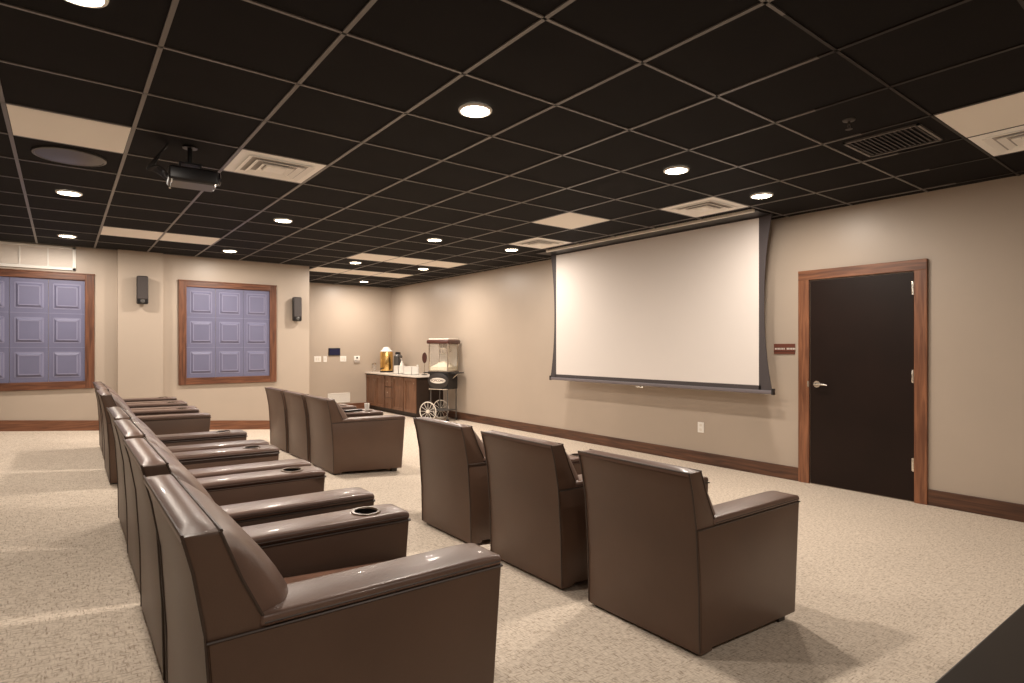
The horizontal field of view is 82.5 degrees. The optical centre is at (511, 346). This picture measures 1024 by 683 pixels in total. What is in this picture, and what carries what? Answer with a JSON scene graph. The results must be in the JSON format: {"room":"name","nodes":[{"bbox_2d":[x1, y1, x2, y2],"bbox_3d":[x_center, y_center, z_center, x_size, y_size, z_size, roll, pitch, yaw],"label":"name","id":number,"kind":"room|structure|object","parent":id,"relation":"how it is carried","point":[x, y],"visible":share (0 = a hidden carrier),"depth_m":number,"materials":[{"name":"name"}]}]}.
{"room":"home theater","nodes":[
{"label":"home theater","id":0,"kind":"room"},
{"bbox_2d":[0,241,308,419],"bbox_3d":[-5.826,0.010,8.160,5.930,2.760,0.100,0,0,-38],"label":"wall","id":1,"kind":"structure","parent":0,"point":[229,401],"depth_m":8.73,"materials":[{"name":"beige paint"}]},
{"bbox_2d":[0,241,75,270],"bbox_3d":[-6.553,-1.200,7.522,1.500,0.320,0.025,0,0,-38],"label":"air vent","id":2,"kind":"object","parent":1,"relation":"in","point":[12,254],"visible":1,"depth_m":7.73,"materials":[{"name":"white plastic"}]},
{"bbox_2d":[0,268,94,390],"bbox_3d":[-6.342,-0.220,7.671,1.408,1.579,0.045,0,0,-38],"label":"window","id":3,"kind":"structure","parent":1,"relation":"in","point":[71,295],"depth_m":7.78,"materials":[{"name":"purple wood"}]},
{"bbox_2d":[0,420,98,430],"bbox_3d":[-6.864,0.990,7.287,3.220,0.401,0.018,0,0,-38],"label":"baseboard","id":4,"kind":"structure","parent":1,"relation":"attached to","point":[5,425],"depth_m":7.80,"materials":[{"name":"brown wood"}]},
{"bbox_2d":[117,249,162,398],"bbox_3d":[-5.345,-0.015,8.404,0.550,2.710,0.100,0,0,-38],"label":"pillar","id":5,"kind":"structure","parent":1,"relation":"attached to","point":[139,326],"depth_m":8.35,"materials":[{"name":"beige paint"}]},
{"bbox_2d":[136,276,147,303],"bbox_3d":[-5.266,-0.810,8.318,0.140,0.400,0.134,0,0,-38],"label":"wall speaker","id":6,"kind":"object","parent":1,"relation":"attached to","point":[141,281],"visible":1,"depth_m":8.27,"materials":[{"name":"black plastic"}]},
{"bbox_2d":[138,276,147,298],"bbox_3d":[-5.229,-0.840,8.270,0.124,0.320,0.014,0,0,-38],"label":"grille","id":7,"kind":"object","parent":6,"relation":"attached to","point":[142,280],"depth_m":8.27,"materials":[{"name":"grey fabric"}]},
{"bbox_2d":[178,279,276,384],"bbox_3d":[-4.422,-0.220,9.151,1.420,1.579,0.045,0,0,-38],"label":"window","id":8,"kind":"structure","parent":1,"relation":"in","point":[246,314],"depth_m":9.12,"materials":[{"name":"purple wood"}]},
{"bbox_2d":[210,420,269,429],"bbox_3d":[-4.293,1.242,9.267,2.170,0.316,0.018,0,0,-38],"label":"baseboard","id":9,"kind":"structure","parent":1,"relation":"attached to","point":[214,424],"depth_m":9.23,"materials":[{"name":"brown wood"}]},
{"bbox_2d":[292,297,301,320],"bbox_3d":[-3.588,-0.630,9.737,0.140,0.400,0.134,0,0,-38],"label":"wall speaker","id":10,"kind":"object","parent":1,"relation":"attached to","point":[296,301],"visible":1,"depth_m":9.69,"materials":[{"name":"black plastic"}]},
{"bbox_2d":[294,297,301,316],"bbox_3d":[-3.552,-0.660,9.689,0.124,0.320,0.014,0,0,-38],"label":"grille","id":11,"kind":"object","parent":10,"relation":"attached to","point":[297,300],"depth_m":9.69,"materials":[{"name":"grey"}]},
{"bbox_2d":[309,282,390,407],"bbox_3d":[-3.932,0.060,12.763,2.750,2.860,0.120,0,0,-38],"label":"wall","id":12,"kind":"structure","parent":0,"point":[356,320],"depth_m":12.91,"materials":[{"name":"beige paint"}]},
{"bbox_2d":[314,356,320,361],"bbox_3d":[-4.161,0.260,12.503,0.150,0.125,0.012,0,0,-38],"label":"light switch","id":13,"kind":"object","parent":12,"relation":"attached to","point":[316,358],"visible":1,"depth_m":12.50,"materials":[{"name":"white plastic"}]},
{"bbox_2d":[328,348,339,355],"bbox_3d":[-3.868,0.105,12.722,0.260,0.164,0.023,0,0,-38],"label":"panel","id":14,"kind":"object","parent":12,"relation":"attached to","point":[331,351],"visible":1,"depth_m":12.71,"materials":[{"name":"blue plastic"}]},
{"bbox_2d":[327,393,349,402],"bbox_3d":[-3.790,1.115,12.784,0.500,0.210,0.020,0,0,-38],"label":"air vent","id":15,"kind":"object","parent":12,"relation":"in","point":[339,397],"visible":0.77,"depth_m":12.80,"materials":[{"name":"white plastic"}]},
{"bbox_2d":[340,356,345,361],"bbox_3d":[-3.713,0.260,12.848,0.140,0.125,0.012,0,0,-38],"label":"light switch","id":16,"kind":"object","parent":12,"relation":"attached to","point":[342,358],"visible":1,"depth_m":12.84,"materials":[{"name":"white plastic"}]},
{"bbox_2d":[348,402,365,408],"bbox_3d":[-4.119,1.325,12.531,2.090,0.150,0.018,0,0,-38],"label":"baseboard","id":17,"kind":"structure","parent":12,"relation":"attached to","point":[358,405],"depth_m":13.05,"materials":[{"name":"brown wood"}]},
{"bbox_2d":[354,356,359,362],"bbox_3d":[-3.460,0.275,13.027,0.140,0.150,0.038,0,0,-38],"label":"wall thermostat","id":18,"kind":"object","parent":12,"relation":"attached to","point":[355,357],"visible":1,"depth_m":13.02,"materials":[{"name":"white plastic"}]},
{"bbox_2d":[0,0,1023,287],"bbox_3d":[-1.639,-1.420,4.954,8.850,0.100,15.250,0,0,-38],"label":"ceiling","id":19,"kind":"structure","parent":0,"point":[550,62],"depth_m":3.30,"materials":[{"name":"black tile"}]},
{"bbox_2d":[57,234,76,237],"bbox_3d":[-5.472,-1.363,7.184,0.196,0.011,0.196,0,0,-38],"label":"recessed light","id":20,"kind":"object","parent":19,"relation":"in","point":[60,235],"visible":1,"depth_m":7.18,"materials":[{"name":"white"}]},
{"bbox_2d":[6,104,130,152],"bbox_3d":[-2.789,-1.367,3.696,0.590,0.008,0.594,0,0,-38],"label":"ceiling panel","id":21,"kind":"object","parent":19,"relation":"attached to","point":[25,122],"visible":1,"depth_m":3.66,"materials":[{"name":"beige tile"}]},
{"bbox_2d":[31,146,106,166],"bbox_3d":[-3.167,-1.361,4.187,0.430,0.018,0.430,0,0,-38],"label":"ceiling speaker","id":22,"kind":"object","parent":19,"relation":"attached to","point":[63,155],"visible":1,"depth_m":4.15,"materials":[{"name":"grey metal"}]},
{"bbox_2d":[55,190,82,195],"bbox_3d":[-3.928,-1.363,5.179,0.196,0.011,0.196,0,0,-38],"label":"recessed light","id":23,"kind":"object","parent":19,"relation":"in","point":[62,192],"visible":1,"depth_m":5.17,"materials":[{"name":"white"}]},
{"bbox_2d":[65,0,108,7],"bbox_3d":[-1.669,-1.363,2.249,0.196,0.011,0.196,0,0,-38],"label":"recessed light","id":24,"kind":"object","parent":19,"relation":"in","point":[85,3],"visible":1,"depth_m":2.31,"materials":[{"name":"white plastic"}]},
{"bbox_2d":[101,226,162,239],"bbox_3d":[-4.570,-1.367,7.020,0.590,0.008,0.594,0,0,-38],"label":"ceiling panel","id":25,"kind":"object","parent":19,"relation":"attached to","point":[112,231],"visible":1,"depth_m":7.01,"materials":[{"name":"beige tile"}]},
{"bbox_2d":[146,143,220,191],"bbox_3d":[-2.238,-1.234,3.986,0.437,0.276,0.234,0,0,-34],"label":"projector","id":26,"kind":"object","parent":19,"relation":"attached to","point":[186,175],"visible":1,"depth_m":3.94,"materials":[{"name":"black plastic"}]},
{"bbox_2d":[160,233,219,244],"bbox_3d":[-4.081,-1.367,7.396,0.590,0.008,0.594,0,0,-38],"label":"ceiling panel","id":27,"kind":"object","parent":19,"relation":"attached to","point":[167,236],"visible":1,"depth_m":7.40,"materials":[{"name":"beige tile"}]},
{"bbox_2d":[222,250,236,252],"bbox_3d":[-4.014,-1.363,8.307,0.196,0.011,0.196,0,0,-38],"label":"recessed light","id":28,"kind":"object","parent":19,"relation":"in","point":[231,251],"visible":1,"depth_m":8.31,"materials":[{"name":"white"}]},
{"bbox_2d":[224,149,325,182],"bbox_3d":[-1.811,-1.357,4.450,0.590,0.030,0.594,0,0,-38],"label":"ceiling vent","id":29,"kind":"object","parent":19,"relation":"in","point":[245,161],"visible":1,"depth_m":4.40,"materials":[{"name":"white metal"}]},
{"bbox_2d":[273,218,292,222],"bbox_3d":[-2.470,-1.363,6.303,0.196,0.011,0.196,0,0,-38],"label":"recessed light","id":30,"kind":"object","parent":19,"relation":"in","point":[281,220],"visible":1,"depth_m":6.28,"materials":[{"name":"white"}]},
{"bbox_2d":[309,267,348,272],"bbox_3d":[-3.260,-1.367,10.377,0.590,0.008,0.594,0,0,-38],"label":"ceiling panel","id":31,"kind":"object","parent":19,"relation":"attached to","point":[317,269],"visible":0.8,"depth_m":10.40,"materials":[{"name":"beige tile"}]},
{"bbox_2d":[341,270,382,275],"bbox_3d":[-2.771,-1.367,10.754,0.590,0.008,0.594,0,0,-38],"label":"ceiling panel","id":32,"kind":"object","parent":19,"relation":"attached to","point":[355,272],"visible":0.94,"depth_m":10.68,"materials":[{"name":"beige tile"}]},
{"bbox_2d":[348,253,397,261],"bbox_3d":[-2.125,-1.367,8.904,0.590,0.008,0.594,0,0,-38],"label":"ceiling panel","id":33,"kind":"object","parent":19,"relation":"attached to","point":[363,256],"visible":1,"depth_m":8.89,"materials":[{"name":"beige tile"}]},
{"bbox_2d":[372,273,411,277],"bbox_3d":[-2.281,-1.367,11.131,0.590,0.008,0.594,0,0,-38],"label":"ceiling panel","id":34,"kind":"object","parent":19,"relation":"attached to","point":[393,275],"visible":0.98,"depth_m":11.13,"materials":[{"name":"beige tile"}]},
{"bbox_2d":[384,257,433,264],"bbox_3d":[-1.635,-1.367,9.281,0.590,0.008,0.594,0,0,-38],"label":"ceiling panel","id":35,"kind":"object","parent":19,"relation":"attached to","point":[403,260],"visible":1,"depth_m":9.31,"materials":[{"name":"beige tile"}]},
{"bbox_2d":[427,238,441,241],"bbox_3d":[-0.989,-1.363,7.444,0.196,0.011,0.196,0,0,-38],"label":"recessed light","id":36,"kind":"object","parent":19,"relation":"in","point":[429,239],"visible":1,"depth_m":7.42,"materials":[{"name":"white"}]},
{"bbox_2d":[420,261,465,267],"bbox_3d":[-1.146,-1.367,9.658,0.590,0.008,0.594,0,0,-38],"label":"ceiling panel","id":37,"kind":"object","parent":19,"relation":"attached to","point":[434,263],"visible":1,"depth_m":9.64,"materials":[{"name":"beige tile"}]},
{"bbox_2d":[458,103,491,117],"bbox_3d":[-0.212,-1.363,3.372,0.196,0.011,0.196,0,0,-38],"label":"recessed light","id":38,"kind":"object","parent":19,"relation":"in","point":[472,110],"visible":1,"depth_m":3.36,"materials":[{"name":"white"}]},
{"bbox_2d":[0,0,955,287],"bbox_3d":[-1.696,-1.367,4.910,8.793,0.007,15.050,0,0,-38],"label":"ceiling grid","id":39,"kind":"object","parent":19,"relation":"attached to","point":[160,46],"depth_m":3.99,"materials":[{"name":"grey metal"}]},
{"bbox_2d":[505,248,517,250],"bbox_3d":[-0.006,-1.363,8.201,0.196,0.011,0.196,0,0,-38],"label":"recessed light","id":40,"kind":"object","parent":19,"relation":"in","point":[509,249],"visible":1,"depth_m":8.15,"materials":[{"name":"white"}]},
{"bbox_2d":[511,237,570,248],"bbox_3d":[0.367,-1.357,7.693,0.590,0.030,0.594,0,0,-38],"label":"ceiling vent","id":41,"kind":"object","parent":19,"relation":"in","point":[541,243],"visible":1,"depth_m":7.62,"materials":[{"name":"white metal"}]},
{"bbox_2d":[532,212,608,228],"bbox_3d":[0.635,-1.367,6.334,0.590,0.008,0.594,0,0,-38],"label":"ceiling panel","id":42,"kind":"object","parent":19,"relation":"attached to","point":[569,220],"visible":1,"depth_m":6.29,"materials":[{"name":"beige tile"}]},
{"bbox_2d":[536,209,774,394],"bbox_3d":[1.514,-0.431,7.235,0.390,1.878,3.449,0,0,-38],"label":"projection screen","id":43,"kind":"object","parent":19,"relation":"hanging from","point":[681,305],"visible":1,"depth_m":6.95,"materials":[{"name":"white fabric"}]},
{"bbox_2d":[663,166,688,174],"bbox_3d":[1.270,-1.363,4.513,0.196,0.011,0.196,0,0,-38],"label":"recessed light","id":44,"kind":"object","parent":19,"relation":"in","point":[675,170],"visible":1,"depth_m":4.50,"materials":[{"name":"white"}]},
{"bbox_2d":[661,197,747,216],"bbox_3d":[1.881,-1.357,5.729,0.590,0.030,0.594,0,0,-38],"label":"ceiling vent","id":45,"kind":"object","parent":19,"relation":"in","point":[712,205],"visible":1,"depth_m":5.67,"materials":[{"name":"white metal"}]},
{"bbox_2d":[750,193,772,198],"bbox_3d":[2.252,-1.363,5.270,0.196,0.011,0.196,0,0,-38],"label":"recessed light","id":46,"kind":"object","parent":19,"relation":"in","point":[758,195],"visible":1,"depth_m":5.25,"materials":[{"name":"white"}]},
{"bbox_2d":[842,118,855,130],"bbox_3d":[2.033,-1.341,3.523,0.070,0.058,0.070,0,0,-38],"label":"sprinkler","id":47,"kind":"object","parent":19,"relation":"attached to","point":[847,120],"visible":1,"depth_m":3.51,"materials":[{"name":"grey metal"}]},
{"bbox_2d":[843,123,942,156],"bbox_3d":[2.527,-1.364,3.878,0.440,0.012,0.440,0,0,-38],"label":"ceiling vent","id":48,"kind":"object","parent":19,"relation":"in","point":[937,138],"visible":1,"depth_m":3.86,"materials":[{"name":"grey metal"}]},
{"bbox_2d":[783,0,1023,183],"bbox_3d":[3.632,-1.367,2.167,3.700,0.007,4.200,0,0,-38],"label":"trim","id":49,"kind":"structure","parent":19,"relation":"attached to","point":[1021,2],"depth_m":3.02,"materials":[{"name":"black metal"}]},
{"bbox_2d":[935,92,1023,137],"bbox_3d":[2.905,-1.367,3.387,0.590,0.008,0.594,0,0,-38],"label":"ceiling panel","id":50,"kind":"object","parent":19,"relation":"attached to","point":[1008,111],"visible":1,"depth_m":3.45,"materials":[{"name":"beige tile"}]},
{"bbox_2d":[968,125,1023,155],"bbox_3d":[3.394,-1.357,3.764,0.590,0.030,0.594,0,0,-38],"label":"ceiling vent","id":51,"kind":"object","parent":19,"relation":"in","point":[1011,140],"visible":1,"depth_m":3.85,"materials":[{"name":"white metal"}]},
{"bbox_2d":[0,408,1023,682],"bbox_3d":[-1.600,1.235,4.985,8.750,0.610,15.250,0,0,-38],"label":"floor","id":52,"kind":"structure","parent":0,"point":[889,590],"depth_m":3.10,"materials":[{"name":"carpet"}]},
{"bbox_2d":[93,381,183,449],"bbox_3d":[-4.286,0.802,6.702,0.837,0.819,0.736,0,0,-38],"label":"armchair","id":53,"kind":"object","parent":52,"relation":"on","point":[151,399],"visible":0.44,"depth_m":6.72,"materials":[{"name":"brown leather"}]},
{"bbox_2d":[95,385,196,456],"bbox_3d":[-3.797,0.801,6.056,0.837,0.819,0.736,0,0,-38],"label":"armchair","id":54,"kind":"object","parent":52,"relation":"on","point":[161,405],"visible":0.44,"depth_m":6.12,"materials":[{"name":"brown leather"}]},
{"bbox_2d":[107,387,128,406],"bbox_3d":[-3.987,0.592,5.910,0.287,0.358,0.706,6,-3,-37],"label":"cushion","id":55,"kind":"object","parent":54,"relation":"on","point":[110,390],"depth_m":5.69,"materials":[{"name":"brown leather"}]},
{"bbox_2d":[96,389,210,483],"bbox_3d":[-3.315,0.800,5.399,0.837,0.819,0.736,0,0,-38],"label":"armchair","id":56,"kind":"object","parent":52,"relation":"on","point":[173,420],"visible":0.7,"depth_m":5.17,"materials":[{"name":"brown leather"}]},
{"bbox_2d":[110,392,134,414],"bbox_3d":[-3.506,0.591,5.252,0.287,0.358,0.706,6,-3,-37],"label":"cushion","id":57,"kind":"object","parent":56,"relation":"on","point":[115,401],"depth_m":4.97,"materials":[{"name":"brown leather"}]},
{"bbox_2d":[106,407,268,540],"bbox_3d":[-2.120,0.798,3.814,0.837,0.819,0.736,0,0,-38],"label":"armchair","id":58,"kind":"object","parent":52,"relation":"on","point":[181,442],"visible":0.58,"depth_m":3.75,"materials":[{"name":"brown leather"}]},
{"bbox_2d":[124,409,158,438],"bbox_3d":[-2.310,0.589,3.667,0.287,0.358,0.706,6,-3,-37],"label":"cushion","id":59,"kind":"object","parent":58,"relation":"on","point":[127,415],"depth_m":3.45,"materials":[{"name":"brown leather"}]},
{"bbox_2d":[113,419,310,589],"bbox_3d":[-1.617,0.797,3.141,0.837,0.819,0.736,0,0,-38],"label":"armchair","id":60,"kind":"object","parent":52,"relation":"on","point":[251,458],"visible":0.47,"depth_m":3.07,"materials":[{"name":"brown leather"}]},
{"bbox_2d":[134,422,178,460],"bbox_3d":[-1.807,0.588,2.994,0.287,0.358,0.706,6,-3,-37],"label":"cushion","id":61,"kind":"object","parent":60,"relation":"on","point":[139,431],"depth_m":2.77,"materials":[{"name":"brown leather"}]},
{"bbox_2d":[123,437,374,680],"bbox_3d":[-1.126,0.796,2.484,0.837,0.819,0.736,0,0,-38],"label":"armchair","id":62,"kind":"object","parent":52,"relation":"on","point":[260,497],"visible":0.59,"depth_m":2.33,"materials":[{"name":"brown leather"}]},
{"bbox_2d":[149,441,213,500],"bbox_3d":[-1.316,0.587,2.337,0.287,0.358,0.706,6,-3,-37],"label":"cushion","id":63,"kind":"object","parent":62,"relation":"on","point":[162,463],"depth_m":2.11,"materials":[{"name":"brown leather"}]},
{"bbox_2d":[265,387,347,452],"bbox_3d":[-2.688,0.940,7.662,0.882,0.834,0.709,0,0,-38],"label":"armchair","id":64,"kind":"object","parent":52,"relation":"on","point":[278,424],"visible":0.37,"depth_m":7.38,"materials":[{"name":"brown leather"}]},
{"bbox_2d":[142,472,502,682],"bbox_3d":[-0.580,0.796,1.756,0.837,0.819,0.736,0,0,-38],"label":"armchair","id":65,"kind":"object","parent":52,"relation":"on","point":[332,597],"visible":1,"depth_m":1.51,"materials":[{"name":"brown leather"}]},
{"bbox_2d":[179,479,287,610],"bbox_3d":[-0.770,0.586,1.609,0.287,0.358,0.706,6,-3,-37],"label":"cushion","id":66,"kind":"object","parent":65,"relation":"on","point":[234,570],"depth_m":1.32,"materials":[{"name":"brown leather"}]},
{"bbox_2d":[284,560,388,583],"bbox_3d":[-0.522,0.825,1.801,0.660,0.187,0.421,6,-3,-37],"label":"seat cushion","id":67,"kind":"object","parent":65,"relation":"on","point":[308,569],"depth_m":1.95,"materials":[{"name":"brown leather"}]},
{"bbox_2d":[283,391,372,461],"bbox_3d":[-2.209,0.940,7.040,0.882,0.834,0.709,0,0,-38],"label":"armchair","id":68,"kind":"object","parent":52,"relation":"on","point":[297,414],"visible":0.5,"depth_m":6.78,"materials":[{"name":"brown leather"}]},
{"bbox_2d":[304,395,405,474],"bbox_3d":[-1.730,0.940,6.418,0.882,0.834,0.709,0,0,-38],"label":"armchair","id":69,"kind":"object","parent":52,"relation":"on","point":[341,441],"visible":1,"depth_m":6.15,"materials":[{"name":"brown leather"}]},
{"bbox_2d":[335,401,347,418],"bbox_3d":[-1.930,0.727,6.264,0.302,0.364,0.680,6,-3,-37],"label":"cushion","id":70,"kind":"object","parent":69,"relation":"on","point":[339,413],"depth_m":5.97,"materials":[{"name":"brown leather"}]},
{"bbox_2d":[343,409,361,411],"bbox_3d":[-1.825,0.728,6.694,0.060,0.024,0.220,0,0,44],"label":"remote control","id":71,"kind":"object","parent":69,"relation":"on","point":[351,410],"visible":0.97,"depth_m":6.67,"materials":[{"name":"black plastic"}]},
{"bbox_2d":[364,403,369,409],"bbox_3d":[-1.689,0.696,6.796,0.064,0.080,0.064,0,0,-38],"label":"cup","id":72,"kind":"object","parent":69,"relation":"on","point":[366,405],"visible":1,"depth_m":6.78,"materials":[{"name":"white paper"}]},
{"bbox_2d":[366,374,442,417],"bbox_3d":[-2.339,0.993,12.419,0.637,0.795,2.330,0,0,-38],"label":"base cabinet","id":73,"kind":"object","parent":52,"relation":"on","point":[400,395],"visible":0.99,"depth_m":11.82,"materials":[{"name":"brown wood"}]},
{"bbox_2d":[365,371,429,377],"bbox_3d":[-2.335,0.577,12.415,0.644,0.034,2.379,0,0,-38],"label":"countertop","id":74,"kind":"structure","parent":73,"relation":"on","point":[420,375],"depth_m":11.95,"materials":[{"name":"beige stone"}]},
{"bbox_2d":[380,347,392,371],"bbox_3d":[-2.793,0.279,12.997,0.290,0.562,0.336,0,0,-15],"label":"urn","id":75,"kind":"object","parent":74,"relation":"on","point":[386,354],"visible":0.96,"depth_m":12.88,"materials":[{"name":"gold metal"}]},
{"bbox_2d":[394,352,401,365],"bbox_3d":[-2.483,0.333,12.791,0.190,0.455,0.255,0,0,-38],"label":"thermal carafe","id":76,"kind":"object","parent":74,"relation":"on","point":[397,357],"visible":0.66,"depth_m":12.73,"materials":[{"name":"grey metal"}]},
{"bbox_2d":[394,365,402,373],"bbox_3d":[-2.357,0.475,12.235,0.160,0.170,0.220,0,0,-38],"label":"box","id":77,"kind":"object","parent":74,"relation":"on","point":[398,369],"visible":0.82,"depth_m":12.14,"materials":[{"name":"white plastic"}]},
{"bbox_2d":[403,366,418,374],"bbox_3d":[-2.046,0.477,11.831,0.160,0.165,0.360,0,0,-38],"label":"box","id":78,"kind":"object","parent":74,"relation":"on","point":[407,370],"visible":0.97,"depth_m":11.72,"materials":[{"name":"white plastic"}]},
{"bbox_2d":[422,352,427,374],"bbox_3d":[-1.743,0.333,11.634,0.120,0.454,0.120,0,0,7],"label":"sign","id":79,"kind":"object","parent":74,"relation":"on","point":[424,356],"visible":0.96,"depth_m":11.62,"materials":[{"name":"black plastic"}]},
{"bbox_2d":[419,338,463,420],"bbox_3d":[-1.309,0.616,11.041,0.735,1.548,0.496,0,0,24],"label":"machine","id":80,"kind":"object","parent":52,"relation":"on","point":[443,375],"visible":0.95,"depth_m":10.92,"materials":[{"name":"black metal"}]},
{"bbox_2d":[432,408,455,410],"bbox_3d":[-1.293,1.183,11.034,0.360,0.015,0.320,0,0,24],"label":"shelf","id":81,"kind":"object","parent":80,"relation":"attached to","point":[438,409],"depth_m":10.98,"materials":[{"name":"grey metal"}]},
{"bbox_2d":[439,344,450,353],"bbox_3d":[-1.267,0.037,11.037,0.236,0.206,0.183,0,0,-7],"label":"kettle","id":82,"kind":"object","parent":80,"relation":"on","point":[443,350],"depth_m":10.96,"materials":[{"name":"silver metal"}]},
{"bbox_2d":[413,417,489,543],"bbox_3d":[-0.163,0.929,4.274,0.913,0.848,0.662,0,0,-38],"label":"armchair","id":83,"kind":"object","parent":52,"relation":"on","point":[453,466],"visible":0.54,"depth_m":3.91,"materials":[{"name":"brown leather"}]},
{"bbox_2d":[474,431,484,456],"bbox_3d":[-0.370,0.712,4.114,0.313,0.370,0.635,6,-3,-37],"label":"cushion","id":84,"kind":"object","parent":83,"relation":"on","point":[479,451],"depth_m":3.83,"materials":[{"name":"brown leather"}]},
{"bbox_2d":[481,430,587,588],"bbox_3d":[0.367,0.929,3.578,0.913,0.848,0.662,0,0,-38],"label":"armchair","id":85,"kind":"object","parent":52,"relation":"on","point":[536,489],"visible":0.65,"depth_m":3.23,"materials":[{"name":"brown leather"}]},
{"bbox_2d":[566,453,578,480],"bbox_3d":[0.160,0.712,3.418,0.313,0.370,0.635,6,-3,-37],"label":"cushion","id":86,"kind":"object","parent":85,"relation":"on","point":[571,474],"depth_m":3.13,"materials":[{"name":"brown leather"}]},
{"bbox_2d":[578,449,799,654],"bbox_3d":[0.883,0.929,2.908,0.913,0.848,0.662,0,0,-38],"label":"armchair","id":87,"kind":"object","parent":52,"relation":"on","point":[698,575],"visible":1,"depth_m":2.63,"materials":[{"name":"brown leather"}]},
{"bbox_2d":[694,471,714,514],"bbox_3d":[0.675,0.712,2.748,0.313,0.370,0.635,6,-3,-37],"label":"cushion","id":88,"kind":"object","parent":87,"relation":"on","point":[703,505],"depth_m":2.43,"materials":[{"name":"brown leather"}]},
{"bbox_2d":[935,604,1023,682],"bbox_3d":[1.498,0.994,1.209,1.750,0.708,0.665,0,0,-36],"label":"console table","id":89,"kind":"object","parent":52,"relation":"on","point":[999,658],"visible":1,"depth_m":1.20,"materials":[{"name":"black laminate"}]},
{"bbox_2d":[391,175,1023,503],"bbox_3d":[1.834,0.060,7.630,0.120,2.860,15.050,0,0,-38],"label":"wall","id":90,"kind":"structure","parent":0,"point":[971,236],"depth_m":6.07,"materials":[{"name":"beige paint"}]},
{"bbox_2d":[443,411,797,480],"bbox_3d":[0.802,1.320,8.858,0.018,0.140,7.105,0,0,-38],"label":"baseboard","id":91,"kind":"structure","parent":90,"relation":"attached to","point":[752,466],"depth_m":7.57,"materials":[{"name":"brown wood"}]},
{"bbox_2d":[698,422,703,432],"bbox_3d":[2.255,0.960,6.976,0.011,0.125,0.085,0,0,-38],"label":"wall outlet","id":92,"kind":"object","parent":90,"relation":"attached to","point":[700,424],"visible":1,"depth_m":6.97,"materials":[{"name":"white plastic"}]},
{"bbox_2d":[774,344,794,353],"bbox_3d":[2.878,0.020,6.166,0.014,0.108,0.231,0,0,-38],"label":"door sign","id":93,"kind":"object","parent":90,"relation":"attached to","point":[778,348],"visible":1,"depth_m":6.16,"materials":[{"name":"brown plastic"}]},
{"bbox_2d":[798,258,927,504],"bbox_3d":[3.306,0.305,5.586,0.104,2.170,1.135,0,0,-38],"label":"door","id":94,"kind":"structure","parent":90,"relation":"in","point":[863,341],"depth_m":5.55,"materials":[{"name":"brown wood"}]},
{"bbox_2d":[928,489,1023,521],"bbox_3d":[5.017,1.320,3.386,0.018,0.140,4.440,0,0,-38],"label":"baseboard","id":95,"kind":"structure","parent":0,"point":[960,502],"depth_m":4.86,"materials":[{"name":"brown wood"}]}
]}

